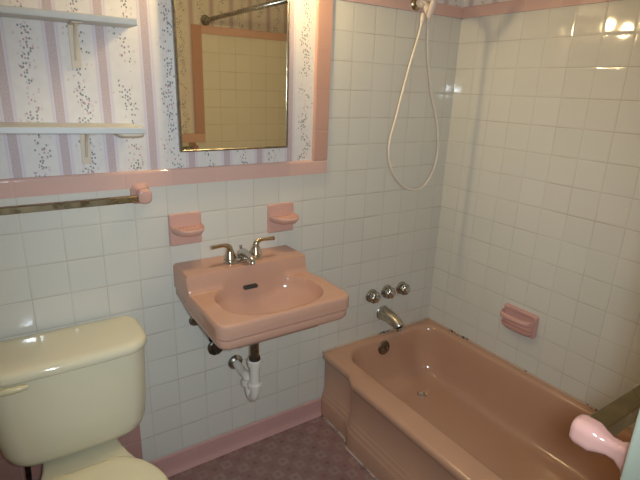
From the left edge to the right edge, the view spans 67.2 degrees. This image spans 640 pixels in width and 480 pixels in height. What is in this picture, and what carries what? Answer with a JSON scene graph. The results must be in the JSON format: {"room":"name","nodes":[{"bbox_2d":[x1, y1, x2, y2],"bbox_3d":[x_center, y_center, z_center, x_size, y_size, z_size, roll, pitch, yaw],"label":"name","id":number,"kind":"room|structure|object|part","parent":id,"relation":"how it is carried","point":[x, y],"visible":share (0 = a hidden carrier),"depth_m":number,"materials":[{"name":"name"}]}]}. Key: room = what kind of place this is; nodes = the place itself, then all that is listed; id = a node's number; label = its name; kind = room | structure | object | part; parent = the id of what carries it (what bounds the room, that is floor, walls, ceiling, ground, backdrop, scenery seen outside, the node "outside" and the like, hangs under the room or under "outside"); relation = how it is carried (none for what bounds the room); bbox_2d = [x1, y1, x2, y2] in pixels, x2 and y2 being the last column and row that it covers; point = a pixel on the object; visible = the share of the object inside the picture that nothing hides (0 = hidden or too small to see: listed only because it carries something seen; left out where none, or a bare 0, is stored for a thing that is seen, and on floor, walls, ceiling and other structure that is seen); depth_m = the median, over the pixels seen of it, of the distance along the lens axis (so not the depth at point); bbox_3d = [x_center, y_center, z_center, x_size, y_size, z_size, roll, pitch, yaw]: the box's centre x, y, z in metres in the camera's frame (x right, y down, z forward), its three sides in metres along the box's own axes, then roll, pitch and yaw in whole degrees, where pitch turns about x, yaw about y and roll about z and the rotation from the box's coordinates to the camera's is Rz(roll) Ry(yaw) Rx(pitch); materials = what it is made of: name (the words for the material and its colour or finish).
{"room":"bathroom","nodes":[
{"label":"bathroom","id":0,"kind":"room"},
{"bbox_2d":[0,0,463,479],"bbox_3d":[-0.439,-0.261,1.713,2.657,2.440,0.100,-10,21,-32],"label":"wall","id":1,"kind":"structure","parent":0,"point":[357,230],"depth_m":1.80,"materials":[{"name":"white tile"}]},
{"bbox_2d":[0,5,137,67],"bbox_3d":[-0.805,-0.523,1.239,0.634,0.136,0.105,-10,21,-32],"label":"wall shelf","id":2,"kind":"object","parent":1,"relation":"attached to","point":[73,19],"visible":1,"depth_m":1.29,"materials":[{"name":"paint"}]},
{"bbox_2d":[0,122,145,163],"bbox_3d":[-0.805,-0.250,1.297,0.622,0.121,0.160,-8,20,-33],"label":"wall shelf","id":3,"kind":"object","parent":1,"relation":"attached to","point":[122,130],"visible":1,"depth_m":1.33,"materials":[{"name":"paint"}]},
{"bbox_2d":[0,183,151,214],"bbox_3d":[-0.834,-0.101,1.380,0.692,0.072,0.078,-10,21,-32],"label":"towel bar","id":4,"kind":"object","parent":1,"relation":"attached to","point":[140,193],"visible":1,"depth_m":1.44,"materials":[{"name":"gold metal"}]},
{"bbox_3d":[-0.570,-0.145,1.549,0.060,0.072,0.078,-10,21,-32],"label":"post","id":5,"kind":"part","parent":4,"relation":"part of","materials":[{"name":"pink ceramic"}]},
{"bbox_2d":[0,160,326,198],"bbox_3d":[-0.705,-0.178,1.488,1.750,0.055,0.011,-10,21,-32],"label":"trim","id":6,"kind":"structure","parent":1,"relation":"attached to","point":[92,182],"depth_m":1.58,"materials":[{"name":"pink tile"}]},
{"bbox_2d":[168,211,204,245],"bbox_3d":[-0.450,-0.028,1.662,0.115,0.115,0.096,-10,21,-32],"label":"soap dish","id":7,"kind":"object","parent":1,"relation":"attached to","point":[187,227],"visible":1,"depth_m":1.68,"materials":[{"name":"pink ceramic"}]},
{"bbox_2d":[170,223,204,236],"bbox_3d":[-0.447,-0.029,1.658,0.112,0.029,0.088,-10,21,-32],"label":"tray","id":8,"kind":"object","parent":7,"relation":"on","point":[176,229],"depth_m":1.66,"materials":[{"name":"pink ceramic"}]},
{"bbox_2d":[189,317,197,325],"bbox_3d":[-0.427,0.279,1.788,0.125,0.113,0.047,9,19,20],"label":"flange","id":9,"kind":"object","parent":1,"relation":"attached to","point":[192,321],"visible":0.26,"depth_m":1.80,"materials":[{"name":"silver metal"}]},
{"bbox_2d":[208,338,222,354],"bbox_3d":[-0.396,0.335,1.835,0.092,0.193,0.077,-10,21,-32],"label":"water valve","id":10,"kind":"object","parent":1,"relation":"attached to","point":[213,349],"visible":0.3,"depth_m":1.82,"materials":[{"name":"metal"}]},
{"bbox_2d":[171,0,289,151],"bbox_3d":[-0.289,-0.568,1.628,0.406,0.518,0.034,-10,21,-32],"label":"mirror","id":11,"kind":"object","parent":1,"relation":"attached to","point":[231,57],"visible":1,"depth_m":1.61,"materials":[{"name":"mirror"}]},
{"bbox_2d":[149,398,321,477],"bbox_3d":[-0.733,0.923,1.839,1.770,0.089,0.021,-10,21,-32],"label":"baseboard","id":12,"kind":"structure","parent":1,"relation":"attached to","point":[182,460],"depth_m":2.08,"materials":[{"name":"pink tile"}]},
{"bbox_2d":[173,245,348,349],"bbox_3d":[-0.207,0.219,1.706,0.486,0.235,0.424,-10,21,-32],"label":"sink","id":13,"kind":"object","parent":1,"relation":"attached to","point":[240,305],"visible":0.95,"depth_m":1.66,"materials":[{"name":"ceramic"}]},
{"bbox_2d":[210,236,274,264],"bbox_3d":[-0.262,0.046,1.725,0.247,0.078,0.122,-10,21,-32],"label":"faucet","id":14,"kind":"object","parent":13,"relation":"on","point":[244,255],"visible":1,"depth_m":1.72,"materials":[{"name":"silver metal"}]},
{"bbox_3d":[-0.343,0.042,1.707,0.095,0.065,0.046,-10,21,-32],"label":"lever handle","id":15,"kind":"part","parent":14,"relation":"part of","materials":[{"name":"metal"}]},
{"bbox_3d":[-0.281,0.066,1.759,0.150,0.018,0.048,-10,21,-32],"label":"plate","id":16,"kind":"part","parent":14,"relation":"part of","materials":[{"name":"silver metal"}]},
{"bbox_3d":[-0.263,0.059,1.729,0.043,0.046,0.122,-10,21,-32],"label":"spout","id":17,"kind":"part","parent":14,"relation":"part of","materials":[{"name":"silver metal"}]},
{"bbox_3d":[-0.216,0.020,1.788,0.095,0.065,0.046,-10,21,-32],"label":"lever handle","id":18,"kind":"part","parent":14,"relation":"part of","materials":[{"name":"metal"}]},
{"bbox_2d":[228,343,261,401],"bbox_3d":[-0.284,0.448,1.854,0.064,0.314,0.234,-9,21,-31],"label":"trap","id":19,"kind":"object","parent":13,"relation":"attached to","point":[252,383],"visible":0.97,"depth_m":1.79,"materials":[{"name":"plastic"}]},
{"bbox_2d":[267,202,298,232],"bbox_3d":[-0.131,-0.077,1.867,0.115,0.115,0.096,-10,21,-32],"label":"soap dish","id":20,"kind":"object","parent":1,"relation":"attached to","point":[281,217],"visible":1,"depth_m":1.88,"materials":[{"name":"pink ceramic"}]},
{"bbox_2d":[268,212,298,224],"bbox_3d":[-0.129,-0.078,1.863,0.112,0.029,0.088,-10,21,-32],"label":"tray","id":21,"kind":"object","parent":20,"relation":"on","point":[274,218],"depth_m":1.86,"materials":[{"name":"pink ceramic"}]},
{"bbox_2d":[312,0,332,159],"bbox_3d":[0.008,-0.624,1.832,0.068,0.635,0.011,-10,21,-32],"label":"trim","id":22,"kind":"structure","parent":1,"relation":"attached to","point":[324,8],"depth_m":1.83,"materials":[{"name":"pink tile"}]},
{"bbox_2d":[321,415,377,479],"bbox_3d":[0.382,1.034,1.752,0.041,0.010,1.400,-10,21,-32],"label":"trim","id":23,"kind":"structure","parent":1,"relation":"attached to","point":[339,433],"depth_m":2.08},
{"bbox_2d":[366,289,380,303],"bbox_3d":[0.259,0.273,2.288,0.066,0.066,0.049,-10,21,-32],"label":"tap","id":24,"kind":"object","parent":1,"relation":"attached to","point":[372,296],"visible":1,"depth_m":2.27,"materials":[{"name":"silver metal"}]},
{"bbox_3d":[0.261,0.274,2.284,0.060,0.055,0.032,-10,21,-32],"label":"knob","id":25,"kind":"part","parent":24,"relation":"part of","materials":[{"name":"silver metal"}]},
{"bbox_2d":[322,317,427,352],"bbox_3d":[0.295,0.469,2.409,0.680,0.012,0.012,-10,21,-32],"label":"trim","id":26,"kind":"structure","parent":1,"relation":"attached to","point":[376,334],"depth_m":2.37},
{"bbox_2d":[381,285,395,298],"bbox_3d":[0.338,0.257,2.337,0.066,0.066,0.049,-10,21,-32],"label":"tap","id":27,"kind":"object","parent":1,"relation":"attached to","point":[388,292],"visible":1,"depth_m":2.33,"materials":[{"name":"silver metal"}]},
{"bbox_3d":[0.341,0.258,2.333,0.060,0.056,0.032,-10,21,-32],"label":"knob","id":28,"kind":"part","parent":27,"relation":"part of","materials":[{"name":"silver metal"}]},
{"bbox_2d":[376,305,403,331],"bbox_3d":[0.347,0.384,2.328,0.076,0.090,0.142,-10,21,-32],"label":"tub spout","id":29,"kind":"object","parent":1,"relation":"attached to","point":[384,313],"visible":1,"depth_m":2.31,"materials":[{"name":"silver metal"}]},
{"bbox_2d":[394,327,402,331],"bbox_3d":[0.374,0.426,2.300,0.042,0.027,0.044,-10,21,-32],"label":"outlet","id":30,"kind":"object","parent":29,"relation":"attached to","point":[396,329],"depth_m":2.28,"materials":[{"name":"silver metal"}]},
{"bbox_2d":[343,0,462,18],"bbox_3d":[0.341,-0.959,1.950,0.707,0.047,0.010,-10,21,-32],"label":"trim","id":31,"kind":"structure","parent":1,"relation":"attached to","point":[446,10],"depth_m":1.97,"materials":[{"name":"pink tile"}]},
{"bbox_2d":[396,281,409,294],"bbox_3d":[0.419,0.245,2.390,0.066,0.066,0.049,-10,21,-32],"label":"tap","id":32,"kind":"object","parent":1,"relation":"attached to","point":[402,288],"visible":1,"depth_m":2.38,"materials":[{"name":"silver metal"}]},
{"bbox_3d":[0.421,0.246,2.386,0.060,0.057,0.032,-10,21,-32],"label":"knob","id":33,"kind":"part","parent":32,"relation":"part of","materials":[{"name":"silver metal"}]},
{"bbox_2d":[411,0,429,14],"bbox_3d":[0.413,-0.931,1.911,0.054,0.086,0.170,-2,18,-14],"label":"fitting","id":34,"kind":"object","parent":1,"relation":"attached to","point":[416,5],"visible":0.8,"depth_m":1.93,"materials":[{"name":"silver metal"}]},
{"bbox_2d":[387,0,438,190],"bbox_3d":[0.443,-0.589,1.865,0.291,0.845,0.172,-10,21,-32],"label":"shower","id":35,"kind":"object","parent":34,"relation":"hanging from","point":[433,3],"visible":1,"depth_m":1.90,"materials":[{"name":"white plastic"}]},
{"bbox_3d":[0.422,-0.889,1.754,0.030,0.139,0.138,0,18,-6],"label":"handle","id":36,"kind":"part","parent":35,"relation":"part of","materials":[{"name":"white plastic"}]},
{"bbox_2d":[168,416,374,479],"bbox_3d":[0.372,1.367,0.874,2.657,0.100,3.200,-10,21,-32],"label":"floor","id":37,"kind":"structure","parent":0,"point":[313,449],"depth_m":2.03,"materials":[{"name":"tile"}]},
{"bbox_2d":[0,316,167,479],"bbox_3d":[-0.653,0.727,1.382,0.458,0.742,0.718,-10,21,-32],"label":"toilet","id":38,"kind":"object","parent":37,"relation":"on","point":[68,395],"visible":1,"depth_m":1.43,"materials":[{"name":"ceramic"}]},
{"bbox_3d":[-0.834,0.409,1.304,0.076,0.028,0.030,-10,21,-32],"label":"flush lever","id":39,"kind":"part","parent":38,"relation":"part of","materials":[{"name":"plastic"}]},
{"bbox_3d":[-0.777,0.490,1.514,0.438,0.310,0.208,-10,21,-32],"label":"tank","id":40,"kind":"part","parent":38,"relation":"part of","materials":[{"name":"beige ceramic"}]},
{"bbox_3d":[-0.770,0.327,1.460,0.458,0.034,0.232,-10,21,-32],"label":"tank lid","id":41,"kind":"part","parent":38,"relation":"part of","materials":[{"name":"beige ceramic"}]},
{"bbox_3d":[-0.651,0.902,1.425,0.363,0.384,0.680,-10,21,-32],"label":"bowl","id":42,"kind":"part","parent":38,"relation":"part of","materials":[{"name":"beige ceramic"}]},
{"bbox_3d":[-0.569,0.728,1.252,0.376,0.022,0.420,-10,21,-32],"label":"seat lid","id":43,"kind":"part","parent":38,"relation":"part of","materials":[{"name":"plastic"}]},
{"bbox_2d":[321,319,632,479],"bbox_3d":[0.679,0.829,1.879,0.716,0.337,1.456,-10,21,-32],"label":"bathtub","id":44,"kind":"object","parent":37,"relation":"on","point":[421,401],"visible":0.94,"depth_m":2.07,"materials":[{"name":"pink ceramic"}]},
{"bbox_3d":[0.317,0.534,2.388,0.074,0.074,0.020,-10,21,-32],"label":"overflow plate","id":45,"kind":"part","parent":44,"relation":"part of","materials":[{"name":"brown metal"}]},
{"bbox_2d":[428,0,639,428],"bbox_3d":[1.508,-0.008,1.132,0.100,2.440,3.100,-10,21,-32],"label":"wall","id":46,"kind":"structure","parent":0,"point":[540,208],"depth_m":1.92,"materials":[{"name":"white tile"}]},
{"bbox_2d":[500,303,538,338],"bbox_3d":[0.851,0.357,2.094,0.071,0.106,0.164,-10,21,-32],"label":"soap holder","id":47,"kind":"object","parent":46,"relation":"attached to","point":[518,320],"visible":1,"depth_m":2.08,"materials":[{"name":"pink ceramic"}]},
{"bbox_2d":[501,319,532,336],"bbox_3d":[0.857,0.388,2.109,0.046,0.027,0.153,-10,21,-32],"label":"tray","id":48,"kind":"object","parent":47,"relation":"on","point":[528,332],"depth_m":2.10,"materials":[{"name":"pink ceramic"}]},
{"bbox_2d":[428,317,633,430],"bbox_3d":[0.981,0.617,2.021,0.012,0.012,1.446,-10,21,-32],"label":"trim","id":49,"kind":"structure","parent":46,"relation":"attached to","point":[454,332],"depth_m":2.13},
{"bbox_2d":[462,0,617,18],"bbox_3d":[1.032,-0.811,1.564,0.010,0.047,1.460,-10,21,-32],"label":"trim","id":50,"kind":"structure","parent":46,"relation":"attached to","point":[513,6],"depth_m":1.91,"materials":[{"name":"pink tile"}]},
{"bbox_3d":[0.425,0.163,0.474,2.457,2.440,0.120,-10,21,-32],"label":"wall","id":51,"kind":"structure","parent":0,"visible":0},
{"bbox_2d":[569,384,639,473],"bbox_3d":[0.540,0.204,0.693,0.535,0.054,0.078,-10,21,-32],"label":"towel bar","id":52,"kind":"object","parent":51,"relation":"attached to","point":[596,432],"visible":0.86,"depth_m":0.58,"materials":[{"name":"ceramic"}]},
{"bbox_3d":[0.335,0.239,0.562,0.045,0.054,0.078,-10,21,-32],"label":"post","id":53,"kind":"part","parent":52,"relation":"part of","materials":[{"name":"pink ceramic"}]},
{"bbox_2d":[620,409,639,479],"bbox_3d":[0.364,0.379,0.498,0.020,2.010,0.141,-10,21,-32],"label":"trim","id":54,"kind":"structure","parent":51,"relation":"attached to","point":[631,469],"depth_m":0.50,"materials":[{"name":"paint"}]}
]}

